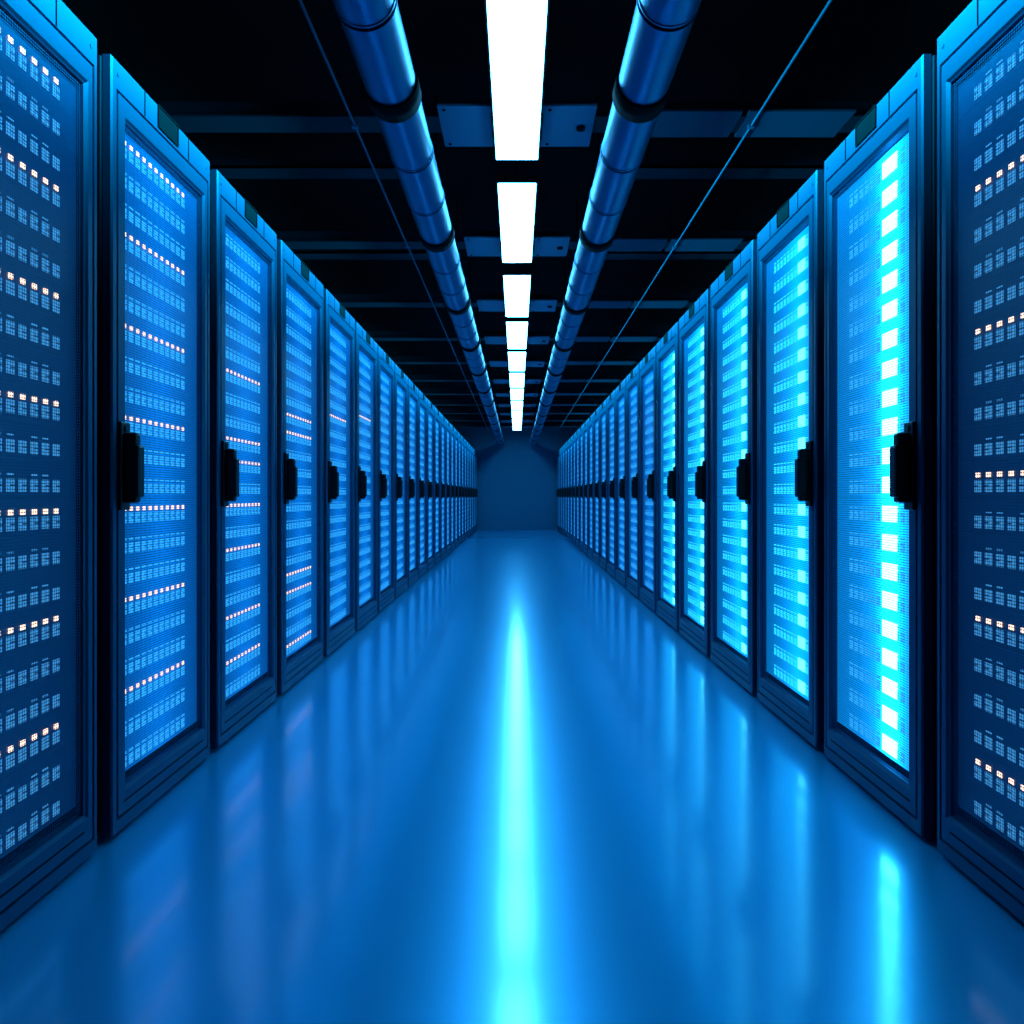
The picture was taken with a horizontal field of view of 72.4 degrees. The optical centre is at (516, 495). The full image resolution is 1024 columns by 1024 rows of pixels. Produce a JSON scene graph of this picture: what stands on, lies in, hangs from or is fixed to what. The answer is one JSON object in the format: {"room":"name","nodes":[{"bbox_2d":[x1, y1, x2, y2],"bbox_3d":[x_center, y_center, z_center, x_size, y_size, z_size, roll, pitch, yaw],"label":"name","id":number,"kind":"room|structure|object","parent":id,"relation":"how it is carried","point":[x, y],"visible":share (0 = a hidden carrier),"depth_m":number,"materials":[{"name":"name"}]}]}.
{"room":"server room","nodes":[
{"label":"server room","id":0,"kind":"room"},
{"bbox_2d":[0,530,1023,1023],"bbox_3d":[0.000,1.010,8.693,4.900,0.100,22.386,0,0,0],"label":"floor","id":1,"kind":"structure","parent":0,"point":[516,792],"depth_m":1.83,"materials":[{"name":"blue"}]},
{"bbox_2d":[0,0,96,930],"bbox_3d":[-1.601,-0.132,1.556,1.073,2.183,0.630,0,0,0],"label":"rack","id":2,"kind":"object","parent":1,"relation":"on","point":[48,57],"visible":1,"depth_m":1.70,"materials":[{"name":"blue metal"}]},
{"bbox_2d":[97,54,209,838],"bbox_3d":[-1.601,-0.132,2.246,1.073,2.183,0.620,0,0,0],"label":"rack","id":3,"kind":"object","parent":1,"relation":"on","point":[153,183],"visible":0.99,"depth_m":2.17,"materials":[{"name":"blue metal"}]},
{"bbox_2d":[210,169,276,748],"bbox_3d":[-1.601,-0.132,2.945,1.073,2.183,0.645,0,0,0],"label":"rack","id":4,"kind":"object","parent":1,"relation":"on","point":[243,248],"visible":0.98,"depth_m":2.90,"materials":[{"name":"blue metal"}]},
{"bbox_2d":[277,239,322,694],"bbox_3d":[-1.601,-0.132,3.696,1.073,2.183,0.720,0,0,0],"label":"rack","id":5,"kind":"object","parent":1,"relation":"on","point":[299,292],"visible":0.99,"depth_m":3.66,"materials":[{"name":"blue metal"}]},
{"bbox_2d":[323,289,354,656],"bbox_3d":[-1.601,-0.132,4.486,1.073,2.183,0.720,0,0,0],"label":"rack","id":6,"kind":"object","parent":1,"relation":"on","point":[338,324],"visible":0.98,"depth_m":4.46,"materials":[{"name":"blue metal"}]},
{"bbox_2d":[355,321,377,630],"bbox_3d":[-1.601,-0.132,5.266,1.073,2.183,0.720,0,0,0],"label":"rack","id":7,"kind":"object","parent":1,"relation":"on","point":[366,348],"visible":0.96,"depth_m":5.29,"materials":[{"name":"blue metal"}]},
{"bbox_2d":[378,345,394,612],"bbox_3d":[-1.601,-0.132,6.046,1.073,2.183,0.720,0,0,0],"label":"rack","id":8,"kind":"object","parent":1,"relation":"on","point":[386,366],"visible":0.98,"depth_m":6.10,"materials":[{"name":"blue metal"}]},
{"bbox_2d":[395,364,407,597],"bbox_3d":[-1.601,-0.132,6.826,1.073,2.183,0.720,0,0,0],"label":"rack","id":9,"kind":"object","parent":1,"relation":"on","point":[401,380],"visible":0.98,"depth_m":6.87,"materials":[{"name":"blue metal"}]},
{"bbox_2d":[408,378,418,586],"bbox_3d":[-1.601,-0.132,7.606,1.073,2.183,0.720,0,0,0],"label":"rack","id":10,"kind":"object","parent":1,"relation":"on","point":[413,391],"visible":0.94,"depth_m":7.66,"materials":[{"name":"blue metal"}]},
{"bbox_2d":[419,390,426,577],"bbox_3d":[-1.601,-0.132,8.386,1.073,2.183,0.720,0,0,0],"label":"rack","id":11,"kind":"object","parent":1,"relation":"on","point":[422,398],"visible":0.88,"depth_m":8.46,"materials":[{"name":"blue metal"}]},
{"bbox_2d":[427,399,434,570],"bbox_3d":[-1.601,-0.132,9.166,1.073,2.183,0.720,0,0,0],"label":"rack","id":12,"kind":"object","parent":1,"relation":"on","point":[430,407],"visible":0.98,"depth_m":9.24,"materials":[{"name":"blue metal"}]},
{"bbox_2d":[435,407,440,564],"bbox_3d":[-1.601,-0.132,9.946,1.073,2.183,0.720,0,0,0],"label":"rack","id":13,"kind":"object","parent":1,"relation":"on","point":[437,413],"visible":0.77,"depth_m":10.06,"materials":[{"name":"blue metal"}]},
{"bbox_2d":[441,414,445,559],"bbox_3d":[-1.601,-0.132,10.726,1.073,2.183,0.720,0,0,0],"label":"rack","id":14,"kind":"object","parent":1,"relation":"on","point":[443,419],"visible":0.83,"depth_m":10.78,"materials":[{"name":"blue metal"}]},
{"bbox_2d":[446,419,450,554],"bbox_3d":[-1.601,-0.132,11.506,1.073,2.183,0.720,0,0,0],"label":"rack","id":15,"kind":"object","parent":1,"relation":"on","point":[448,425],"visible":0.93,"depth_m":11.57,"materials":[{"name":"blue metal"}]},
{"bbox_2d":[451,425,454,550],"bbox_3d":[-1.601,-0.132,12.286,1.073,2.183,0.720,0,0,0],"label":"rack","id":16,"kind":"object","parent":1,"relation":"on","point":[452,427],"visible":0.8,"depth_m":12.36,"materials":[{"name":"blue metal"}]},
{"bbox_2d":[455,429,458,547],"bbox_3d":[-1.601,-0.132,13.066,1.073,2.183,0.720,0,0,0],"label":"rack","id":17,"kind":"object","parent":1,"relation":"on","point":[456,431],"visible":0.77,"depth_m":13.24,"materials":[{"name":"blue metal"}]},
{"bbox_2d":[459,433,461,543],"bbox_3d":[-1.601,-0.132,13.846,1.073,2.183,0.720,0,0,0],"label":"rack","id":18,"kind":"object","parent":1,"relation":"on","point":[460,436],"visible":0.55,"depth_m":14.03,"materials":[{"name":"blue metal"}]},
{"bbox_2d":[462,437,464,541],"bbox_3d":[-1.601,-0.132,14.626,1.073,2.183,0.720,0,0,0],"label":"rack","id":19,"kind":"object","parent":1,"relation":"on","point":[463,439],"visible":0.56,"depth_m":14.93,"materials":[{"name":"blue metal"}]},
{"bbox_2d":[465,440,467,538],"bbox_3d":[-1.601,-0.132,15.406,1.073,2.183,0.720,0,0,0],"label":"rack","id":20,"kind":"object","parent":1,"relation":"on","point":[466,489],"visible":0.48,"depth_m":15.55,"materials":[{"name":"blue metal"}]},
{"bbox_2d":[467,442,469,537],"bbox_3d":[-1.601,-0.132,16.186,1.073,2.183,0.720,0,0,0],"label":"rack","id":21,"kind":"object","parent":1,"relation":"on","point":[468,444],"visible":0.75,"depth_m":16.49,"materials":[{"name":"blue metal"}]},
{"bbox_2d":[470,445,471,534],"bbox_3d":[-1.601,-0.132,16.966,1.073,2.183,0.720,0,0,0],"label":"rack","id":22,"kind":"object","parent":1,"relation":"on","point":[470,445],"visible":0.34,"depth_m":17.04,"materials":[{"name":"blue metal"}]},
{"bbox_2d":[472,448,473,532],"bbox_3d":[-1.601,-0.132,17.746,1.073,2.183,0.720,0,0,0],"label":"rack","id":23,"kind":"object","parent":1,"relation":"on","point":[472,448],"visible":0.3,"depth_m":18.00,"materials":[{"name":"blue metal"}]},
{"bbox_2d":[474,450,475,531],"bbox_3d":[-1.601,-0.132,18.526,1.073,2.183,0.720,0,0,0],"label":"rack","id":24,"kind":"object","parent":1,"relation":"on","point":[474,450],"visible":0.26,"depth_m":18.64,"materials":[{"name":"blue metal"}]},
{"bbox_2d":[475,451,477,530],"bbox_3d":[-1.601,-0.132,19.306,1.073,2.183,0.720,0,0,0],"label":"rack","id":25,"kind":"object","parent":1,"relation":"on","point":[475,451],"visible":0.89,"depth_m":18.98,"materials":[{"name":"blue metal"}]},
{"bbox_2d":[556,451,558,530],"bbox_3d":[1.601,-0.132,19.306,1.073,2.183,0.720,0,0,0],"label":"rack","id":26,"kind":"object","parent":1,"relation":"on","point":[558,451],"visible":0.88,"depth_m":18.98,"materials":[{"name":"blue metal"}]},
{"bbox_2d":[558,450,559,531],"bbox_3d":[1.601,-0.132,18.526,1.073,2.183,0.720,0,0,0],"label":"rack","id":27,"kind":"object","parent":1,"relation":"on","point":[559,450],"visible":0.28,"depth_m":18.83,"materials":[{"name":"blue metal"}]},
{"bbox_2d":[560,448,561,532],"bbox_3d":[1.601,-0.132,17.746,1.073,2.183,0.720,0,0,0],"label":"rack","id":28,"kind":"object","parent":1,"relation":"on","point":[561,448],"visible":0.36,"depth_m":17.81,"materials":[{"name":"blue metal"}]},
{"bbox_2d":[562,445,563,534],"bbox_3d":[1.601,-0.132,16.966,1.073,2.183,0.720,0,0,0],"label":"rack","id":29,"kind":"object","parent":1,"relation":"on","point":[563,445],"visible":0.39,"depth_m":17.04,"materials":[{"name":"blue metal"}]},
{"bbox_2d":[564,442,566,537],"bbox_3d":[1.601,-0.132,16.186,1.073,2.183,0.720,0,0,0],"label":"rack","id":30,"kind":"object","parent":1,"relation":"on","point":[565,444],"visible":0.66,"depth_m":16.49,"materials":[{"name":"blue metal"}]},
{"bbox_2d":[566,440,568,538],"bbox_3d":[1.601,-0.132,15.406,1.073,2.183,0.720,0,0,0],"label":"rack","id":31,"kind":"object","parent":1,"relation":"on","point":[567,489],"visible":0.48,"depth_m":15.55,"materials":[{"name":"blue metal"}]},
{"bbox_2d":[569,437,571,541],"bbox_3d":[1.601,-0.132,14.626,1.073,2.183,0.720,0,0,0],"label":"rack","id":32,"kind":"object","parent":1,"relation":"on","point":[570,439],"visible":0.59,"depth_m":14.93,"materials":[{"name":"blue metal"}]},
{"bbox_2d":[572,433,574,543],"bbox_3d":[1.601,-0.132,13.846,1.073,2.183,0.720,0,0,0],"label":"rack","id":33,"kind":"object","parent":1,"relation":"on","point":[573,436],"visible":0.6,"depth_m":14.07,"materials":[{"name":"blue metal"}]},
{"bbox_2d":[575,429,578,547],"bbox_3d":[1.601,-0.132,13.066,1.073,2.183,0.720,0,0,0],"label":"rack","id":34,"kind":"object","parent":1,"relation":"on","point":[577,431],"visible":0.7,"depth_m":13.23,"materials":[{"name":"blue metal"}]},
{"bbox_2d":[579,425,582,550],"bbox_3d":[1.601,-0.132,12.286,1.073,2.183,0.720,0,0,0],"label":"rack","id":35,"kind":"object","parent":1,"relation":"on","point":[581,427],"visible":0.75,"depth_m":12.42,"materials":[{"name":"blue metal"}]},
{"bbox_2d":[583,419,587,554],"bbox_3d":[1.601,-0.132,11.506,1.073,2.183,0.720,0,0,0],"label":"rack","id":36,"kind":"object","parent":1,"relation":"on","point":[585,425],"visible":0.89,"depth_m":11.57,"materials":[{"name":"blue metal"}]},
{"bbox_2d":[588,414,592,559],"bbox_3d":[1.601,-0.132,10.726,1.073,2.183,0.720,0,0,0],"label":"rack","id":37,"kind":"object","parent":1,"relation":"on","point":[590,419],"visible":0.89,"depth_m":10.78,"materials":[{"name":"blue metal"}]},
{"bbox_2d":[593,407,598,564],"bbox_3d":[1.601,-0.132,9.946,1.073,2.183,0.720,0,0,0],"label":"rack","id":38,"kind":"object","parent":1,"relation":"on","point":[596,413],"visible":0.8,"depth_m":10.06,"materials":[{"name":"blue metal"}]},
{"bbox_2d":[599,399,606,570],"bbox_3d":[1.601,-0.132,9.166,1.073,2.183,0.720,0,0,0],"label":"rack","id":39,"kind":"object","parent":1,"relation":"on","point":[603,407],"visible":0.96,"depth_m":9.24,"materials":[{"name":"blue metal"}]},
{"bbox_2d":[607,390,614,577],"bbox_3d":[1.601,-0.132,8.386,1.073,2.183,0.720,0,0,0],"label":"rack","id":40,"kind":"object","parent":1,"relation":"on","point":[611,398],"visible":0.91,"depth_m":8.46,"materials":[{"name":"blue metal"}]},
{"bbox_2d":[615,378,625,586],"bbox_3d":[1.601,-0.132,7.606,1.073,2.183,0.720,0,0,0],"label":"rack","id":41,"kind":"object","parent":1,"relation":"on","point":[620,391],"visible":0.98,"depth_m":7.66,"materials":[{"name":"blue metal"}]},
{"bbox_2d":[626,364,638,597],"bbox_3d":[1.601,-0.132,6.826,1.073,2.183,0.720,0,0,0],"label":"rack","id":42,"kind":"object","parent":1,"relation":"on","point":[632,380],"visible":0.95,"depth_m":6.87,"materials":[{"name":"blue metal"}]},
{"bbox_2d":[639,345,655,612],"bbox_3d":[1.601,-0.132,6.046,1.073,2.183,0.720,0,0,0],"label":"rack","id":43,"kind":"object","parent":1,"relation":"on","point":[647,366],"visible":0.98,"depth_m":6.10,"materials":[{"name":"blue metal"}]},
{"bbox_2d":[656,321,678,630],"bbox_3d":[1.601,-0.132,5.266,1.073,2.183,0.720,0,0,0],"label":"rack","id":44,"kind":"object","parent":1,"relation":"on","point":[667,348],"visible":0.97,"depth_m":5.29,"materials":[{"name":"blue metal"}]},
{"bbox_2d":[679,289,710,656],"bbox_3d":[1.601,-0.132,4.486,1.073,2.183,0.720,0,0,0],"label":"rack","id":45,"kind":"object","parent":1,"relation":"on","point":[695,324],"visible":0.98,"depth_m":4.48,"materials":[{"name":"blue metal"}]},
{"bbox_2d":[711,239,756,694],"bbox_3d":[1.601,-0.132,3.696,1.073,2.183,0.720,0,0,0],"label":"rack","id":46,"kind":"object","parent":1,"relation":"on","point":[734,292],"visible":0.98,"depth_m":3.66,"materials":[{"name":"blue metal"}]},
{"bbox_2d":[757,169,823,748],"bbox_3d":[1.601,-0.132,2.945,1.073,2.183,0.645,0,0,0],"label":"rack","id":47,"kind":"object","parent":1,"relation":"on","point":[790,248],"visible":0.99,"depth_m":2.90,"materials":[{"name":"blue metal"}]},
{"bbox_2d":[824,54,936,838],"bbox_3d":[1.601,-0.132,2.246,1.073,2.183,0.620,0,0,0],"label":"rack","id":48,"kind":"object","parent":1,"relation":"on","point":[880,183],"visible":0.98,"depth_m":2.16,"materials":[{"name":"blue metal"}]},
{"bbox_2d":[937,0,1023,922],"bbox_3d":[1.601,-0.132,1.556,1.073,2.183,0.630,0,0,0],"label":"rack","id":49,"kind":"object","parent":1,"relation":"on","point":[980,55],"visible":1,"depth_m":1.72,"materials":[{"name":"blue metal"}]},
{"bbox_2d":[61,0,972,416],"bbox_3d":[0.000,-2.240,8.693,4.900,0.100,22.386,0,0,0],"label":"ceiling","id":50,"kind":"structure","parent":0,"point":[175,50],"depth_m":3.84,"materials":[{"name":"black"}]},
{"bbox_2d":[290,249,428,259],"bbox_3d":[-1.424,-2.080,5.760,1.848,0.220,0.160,0,0,0],"label":"ceiling beam","id":51,"kind":"structure","parent":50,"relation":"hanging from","point":[302,254],"depth_m":5.71,"materials":[{"name":"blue metal"}]},
{"bbox_2d":[298,0,488,430],"bbox_3d":[-0.800,-2.005,10.693,0.028,0.371,18.186,0,0,0],"label":"conduit","id":52,"kind":"object","parent":50,"relation":"attached to","point":[355,126],"visible":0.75,"depth_m":3.62,"materials":[{"name":"blue metal"}]},
{"bbox_2d":[332,0,503,447],"bbox_3d":[-0.444,-1.771,10.458,0.196,0.838,18.636,0,0,0],"label":"duct pipe","id":53,"kind":"object","parent":50,"relation":"hanging from","point":[374,32],"visible":0.99,"depth_m":2.74,"materials":[{"name":"painted blue steel"},{"name":"dark steel"}]},
{"bbox_2d":[405,374,471,374],"bbox_3d":[-1.424,-2.080,11.680,1.848,0.220,0.160,0,0,0],"label":"cable tray","id":54,"kind":"object","parent":50,"relation":"hanging from","point":[405,374],"visible":0.1,"depth_m":11.60,"materials":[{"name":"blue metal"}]},
{"bbox_2d":[418,383,475,388],"bbox_3d":[-1.424,-2.080,13.160,1.848,0.220,0.160,0,0,0],"label":"cable tray","id":55,"kind":"object","parent":50,"relation":"hanging from","point":[474,383],"visible":0.1,"depth_m":13.08,"materials":[{"name":"blue metal"}]},
{"bbox_2d":[428,395,480,399],"bbox_3d":[-1.424,-2.080,14.640,1.848,0.220,0.160,0,0,0],"label":"cable tray","id":56,"kind":"object","parent":50,"relation":"hanging from","point":[478,395],"visible":0.11,"depth_m":14.56,"materials":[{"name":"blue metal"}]},
{"bbox_2d":[437,406,483,408],"bbox_3d":[-1.424,-2.080,16.120,1.848,0.220,0.160,0,0,0],"label":"cable tray","id":57,"kind":"object","parent":50,"relation":"hanging from","point":[482,406],"visible":0.04,"depth_m":16.04,"materials":[{"name":"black metal"}]},
{"bbox_2d":[443,415,486,416],"bbox_3d":[-1.424,-2.080,17.600,1.848,0.220,0.160,0,0,0],"label":"cable tray","id":58,"kind":"object","parent":50,"relation":"hanging from","point":[443,415],"visible":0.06,"depth_m":17.52,"materials":[{"name":"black metal"}]},
{"bbox_2d":[484,0,549,159],"bbox_3d":[0.000,-1.970,3.013,0.236,0.440,1.285,0,0,0],"label":"ceiling light","id":59,"kind":"object","parent":50,"relation":"hanging from","point":[516,30],"visible":1,"depth_m":2.89,"materials":[{"name":"white plastic"}]},
{"bbox_2d":[496,160,537,262],"bbox_3d":[0.000,-1.970,4.595,0.236,0.440,1.330,0,0,0],"label":"ceiling light","id":60,"kind":"object","parent":50,"relation":"hanging from","point":[516,194],"visible":0.9,"depth_m":4.37,"materials":[{"name":"white plastic"}]},
{"bbox_2d":[502,263,531,316],"bbox_3d":[0.000,-1.970,6.215,0.236,0.440,1.270,0,0,0],"label":"ceiling light","id":61,"kind":"object","parent":50,"relation":"hanging from","point":[516,283],"visible":0.91,"depth_m":5.99,"materials":[{"name":"white plastic"}]},
{"bbox_2d":[505,317,528,348],"bbox_3d":[0.000,-1.970,7.705,0.236,0.440,1.270,0,0,0],"label":"ceiling light","id":62,"kind":"object","parent":50,"relation":"hanging from","point":[516,327],"visible":0.88,"depth_m":7.49,"materials":[{"name":"white plastic"}]},
{"bbox_2d":[507,348,526,370],"bbox_3d":[0.000,-1.970,9.180,0.236,0.440,1.260,0,0,0],"label":"ceiling light","id":63,"kind":"object","parent":50,"relation":"hanging from","point":[516,357],"visible":0.88,"depth_m":8.97,"materials":[{"name":"white plastic"}]},
{"bbox_2d":[509,371,524,386],"bbox_3d":[0.000,-1.970,10.660,0.236,0.440,1.260,0,0,0],"label":"ceiling light","id":64,"kind":"object","parent":50,"relation":"hanging from","point":[516,378],"visible":0.86,"depth_m":10.43,"materials":[{"name":"white plastic"}]},
{"bbox_2d":[510,387,523,399],"bbox_3d":[0.000,-1.970,12.140,0.236,0.440,1.260,0,0,0],"label":"ceiling light","id":65,"kind":"object","parent":50,"relation":"hanging from","point":[516,393],"visible":0.78,"depth_m":11.95,"materials":[{"name":"white plastic"}]},
{"bbox_2d":[511,400,522,409],"bbox_3d":[0.000,-1.970,13.620,0.236,0.440,1.260,0,0,0],"label":"ceiling light","id":66,"kind":"object","parent":50,"relation":"hanging from","point":[515,404],"visible":0.75,"depth_m":13.39,"materials":[{"name":"white plastic"}]},
{"bbox_2d":[511,409,522,417],"bbox_3d":[0.000,-1.970,15.100,0.236,0.440,1.260,0,0,0],"label":"ceiling light","id":67,"kind":"object","parent":50,"relation":"hanging from","point":[515,413],"visible":0.78,"depth_m":14.85,"materials":[{"name":"white plastic"}]},
{"bbox_2d":[512,411,521,417],"bbox_3d":[0.000,-1.756,15.100,0.216,0.012,1.240,0,0,0],"label":"diffuser","id":68,"kind":"object","parent":67,"relation":"attached to","point":[515,414],"depth_m":15.03,"materials":[{"name":"white plastic"}]},
{"bbox_2d":[512,418,521,424],"bbox_3d":[0.000,-1.970,16.580,0.236,0.440,1.260,0,0,0],"label":"ceiling light","id":69,"kind":"object","parent":50,"relation":"hanging from","point":[515,421],"visible":0.8,"depth_m":16.45,"materials":[{"name":"white plastic"}]},
{"bbox_2d":[512,424,521,429],"bbox_3d":[0.000,-1.970,18.060,0.236,0.440,1.260,0,0,0],"label":"ceiling light","id":70,"kind":"object","parent":50,"relation":"hanging from","point":[514,427],"visible":0.77,"depth_m":17.88,"materials":[{"name":"white plastic"}]},
{"bbox_2d":[547,415,590,416],"bbox_3d":[1.424,-2.080,17.600,1.848,0.220,0.160,0,0,0],"label":"cable tray","id":71,"kind":"object","parent":50,"relation":"hanging from","point":[547,415],"visible":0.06,"depth_m":17.52,"materials":[{"name":"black metal"}]},
{"bbox_2d":[550,406,596,408],"bbox_3d":[1.424,-2.080,16.120,1.848,0.220,0.160,0,0,0],"label":"cable tray","id":72,"kind":"object","parent":50,"relation":"hanging from","point":[551,406],"visible":0.04,"depth_m":16.04,"materials":[{"name":"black metal"}]},
{"bbox_2d":[553,395,605,399],"bbox_3d":[1.424,-2.080,14.640,1.848,0.220,0.160,0,0,0],"label":"cable tray","id":73,"kind":"object","parent":50,"relation":"hanging from","point":[555,395],"visible":0.11,"depth_m":14.56,"materials":[{"name":"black metal"}]},
{"bbox_2d":[558,383,615,388],"bbox_3d":[1.424,-2.080,13.160,1.848,0.220,0.160,0,0,0],"label":"cable tray","id":74,"kind":"object","parent":50,"relation":"hanging from","point":[559,383],"visible":0.1,"depth_m":13.08,"materials":[{"name":"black metal"}]},
{"bbox_2d":[562,374,628,374],"bbox_3d":[1.424,-2.080,11.680,1.848,0.220,0.160,0,0,0],"label":"cable tray","id":75,"kind":"object","parent":50,"relation":"hanging from","point":[562,374],"visible":0.1,"depth_m":11.60,"materials":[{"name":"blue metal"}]},
{"bbox_2d":[530,0,701,447],"bbox_3d":[0.444,-1.771,10.458,0.196,0.838,18.636,0,0,0],"label":"duct pipe","id":76,"kind":"object","parent":50,"relation":"hanging from","point":[659,32],"visible":0.99,"depth_m":2.74,"materials":[{"name":"blue metal"}]},
{"bbox_2d":[605,249,743,259],"bbox_3d":[1.424,-2.080,5.760,1.848,0.220,0.160,0,0,0],"label":"ceiling beam","id":77,"kind":"structure","parent":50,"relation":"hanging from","point":[611,255],"depth_m":5.73,"materials":[{"name":"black metal"}]},
{"bbox_2d":[558,0,831,430],"bbox_3d":[1.156,-2.005,10.693,0.028,0.371,18.186,0,0,0],"label":"conduit","id":78,"kind":"object","parent":50,"relation":"attached to","point":[752,125],"visible":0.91,"depth_m":3.68,"materials":[{"name":"blue metal"}]},
{"bbox_2d":[635,143,825,179],"bbox_3d":[1.424,-2.080,4.280,1.848,0.220,0.160,0,0,0],"label":"ceiling beam","id":79,"kind":"structure","parent":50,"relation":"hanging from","point":[649,169],"depth_m":4.22,"materials":[{"name":"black metal"}]},
{"bbox_2d":[449,421,584,529],"bbox_3d":[0.000,-0.615,19.836,4.700,3.150,0.100,0,0,0],"label":"wall","id":80,"kind":"structure","parent":0,"point":[517,481],"depth_m":19.79,"materials":[{"name":"blue paint"}]},
{"bbox_3d":[-2.400,-0.615,8.693,0.100,3.150,22.386,0,0,0],"label":"wall","id":81,"kind":"structure","parent":0,"visible":0},
{"bbox_2d":[154,101,879,136],"bbox_3d":[0.000,-1.879,3.460,4.696,0.091,0.240,0,0,0],"label":"ceiling beam","id":82,"kind":"structure","parent":81,"relation":"attached to","point":[677,118],"depth_m":3.41,"materials":[{"name":"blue metal"}]},
{"bbox_2d":[437,103,596,146],"bbox_3d":[0.000,-1.823,3.460,0.750,0.023,0.380,0,0,0],"label":"mounting plate","id":83,"kind":"object","parent":82,"relation":"attached to","point":[462,125],"visible":0.96,"depth_m":3.44,"materials":[{"name":"blue metal"}]},
{"bbox_2d":[274,231,759,250],"bbox_3d":[0.000,-1.879,5.130,4.696,0.091,0.240,0,0,0],"label":"ceiling beam","id":84,"kind":"structure","parent":81,"relation":"attached to","point":[623,240],"depth_m":5.08,"materials":[{"name":"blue metal"}]},
{"bbox_2d":[464,236,569,255],"bbox_3d":[0.000,-1.823,5.130,0.750,0.023,0.380,0,0,0],"label":"mounting plate","id":85,"kind":"object","parent":84,"relation":"attached to","point":[475,245],"visible":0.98,"depth_m":5.09,"materials":[{"name":"blue metal"}]},
{"bbox_2d":[332,294,701,307],"bbox_3d":[0.000,-1.879,6.720,4.696,0.091,0.240,0,0,0],"label":"ceiling beam","id":86,"kind":"structure","parent":81,"relation":"attached to","point":[347,300],"depth_m":6.67,"materials":[{"name":"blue metal"}]},
{"bbox_2d":[477,299,556,311],"bbox_3d":[0.000,-1.823,6.720,0.750,0.023,0.380,0,0,0],"label":"mounting plate","id":87,"kind":"object","parent":86,"relation":"attached to","point":[483,304],"visible":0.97,"depth_m":6.66,"materials":[{"name":"blue metal"}]},
{"bbox_2d":[366,331,667,341],"bbox_3d":[0.000,-1.879,8.210,4.696,0.091,0.240,0,0,0],"label":"ceiling beam","id":88,"kind":"structure","parent":81,"relation":"attached to","point":[582,336],"depth_m":8.16,"materials":[{"name":"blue metal"}]},
{"bbox_2d":[484,336,549,343],"bbox_3d":[0.000,-1.823,8.210,0.750,0.023,0.380,0,0,0],"label":"mounting plate","id":89,"kind":"object","parent":88,"relation":"attached to","point":[488,339],"visible":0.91,"depth_m":8.14,"materials":[{"name":"blue metal"}]},
{"bbox_2d":[389,356,644,364],"bbox_3d":[0.000,-1.879,9.680,4.696,0.091,0.240,0,0,0],"label":"ceiling beam","id":90,"kind":"structure","parent":81,"relation":"attached to","point":[572,360],"depth_m":9.63,"materials":[{"name":"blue metal"}]},
{"bbox_2d":[489,361,544,366],"bbox_3d":[0.000,-1.823,9.680,0.750,0.023,0.380,0,0,0],"label":"mounting plate","id":91,"kind":"object","parent":90,"relation":"attached to","point":[492,363],"visible":0.88,"depth_m":9.62,"materials":[{"name":"blue metal"}]},
{"bbox_2d":[406,375,627,381],"bbox_3d":[0.000,-1.879,11.160,4.696,0.091,0.240,0,0,0],"label":"ceiling beam","id":92,"kind":"structure","parent":81,"relation":"attached to","point":[414,378],"depth_m":11.11,"materials":[{"name":"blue metal"}]},
{"bbox_2d":[493,379,540,383],"bbox_3d":[0.000,-1.823,11.160,0.750,0.023,0.380,0,0,0],"label":"mounting plate","id":93,"kind":"object","parent":92,"relation":"attached to","point":[496,381],"visible":0.85,"depth_m":11.13,"materials":[{"name":"blue metal"}]},
{"bbox_2d":[419,389,614,394],"bbox_3d":[0.000,-1.879,12.640,4.696,0.091,0.240,0,0,0],"label":"ceiling beam","id":94,"kind":"structure","parent":81,"relation":"attached to","point":[424,391],"depth_m":12.59,"materials":[{"name":"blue metal"}]},
{"bbox_2d":[496,393,537,396],"bbox_3d":[0.000,-1.823,12.640,0.750,0.023,0.380,0,0,0],"label":"mounting plate","id":95,"kind":"object","parent":94,"relation":"attached to","point":[497,394],"visible":0.9,"depth_m":12.56,"materials":[{"name":"blue metal"}]},
{"bbox_2d":[429,400,604,405],"bbox_3d":[0.000,-1.879,14.120,4.696,0.091,0.240,0,0,0],"label":"ceiling beam","id":96,"kind":"structure","parent":81,"relation":"attached to","point":[434,402],"depth_m":14.07,"materials":[{"name":"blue metal"}]},
{"bbox_2d":[498,404,535,406],"bbox_3d":[0.000,-1.823,14.120,0.750,0.023,0.380,0,0,0],"label":"mounting plate","id":97,"kind":"object","parent":96,"relation":"attached to","point":[499,405],"visible":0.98,"depth_m":14.09,"materials":[{"name":"blue metal"}]},
{"bbox_2d":[437,409,596,413],"bbox_3d":[0.000,-1.879,15.600,4.696,0.091,0.240,0,0,0],"label":"ceiling beam","id":98,"kind":"structure","parent":81,"relation":"attached to","point":[442,411],"depth_m":15.55,"materials":[{"name":"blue metal"}]},
{"bbox_2d":[500,413,533,414],"bbox_3d":[0.000,-1.823,15.600,0.750,0.023,0.380,0,0,0],"label":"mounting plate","id":99,"kind":"object","parent":98,"relation":"attached to","point":[500,413],"visible":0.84,"depth_m":15.58,"materials":[{"name":"blue metal"}]},
{"bbox_2d":[445,417,588,420],"bbox_3d":[0.000,-1.879,17.080,4.696,0.091,0.240,0,0,0],"label":"ceiling beam","id":100,"kind":"structure","parent":81,"relation":"attached to","point":[447,418],"depth_m":17.03,"materials":[{"name":"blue metal"}]},
{"bbox_2d":[501,420,532,421],"bbox_3d":[0.000,-1.823,17.080,0.750,0.023,0.380,0,0,0],"label":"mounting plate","id":101,"kind":"object","parent":100,"relation":"attached to","point":[501,420],"visible":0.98,"depth_m":16.89,"materials":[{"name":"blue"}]},
{"bbox_2d":[450,423,583,426],"bbox_3d":[0.000,-1.879,18.560,4.696,0.091,0.240,0,0,0],"label":"ceiling beam","id":102,"kind":"structure","parent":81,"relation":"attached to","point":[452,424],"depth_m":18.51,"materials":[{"name":"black metal"}]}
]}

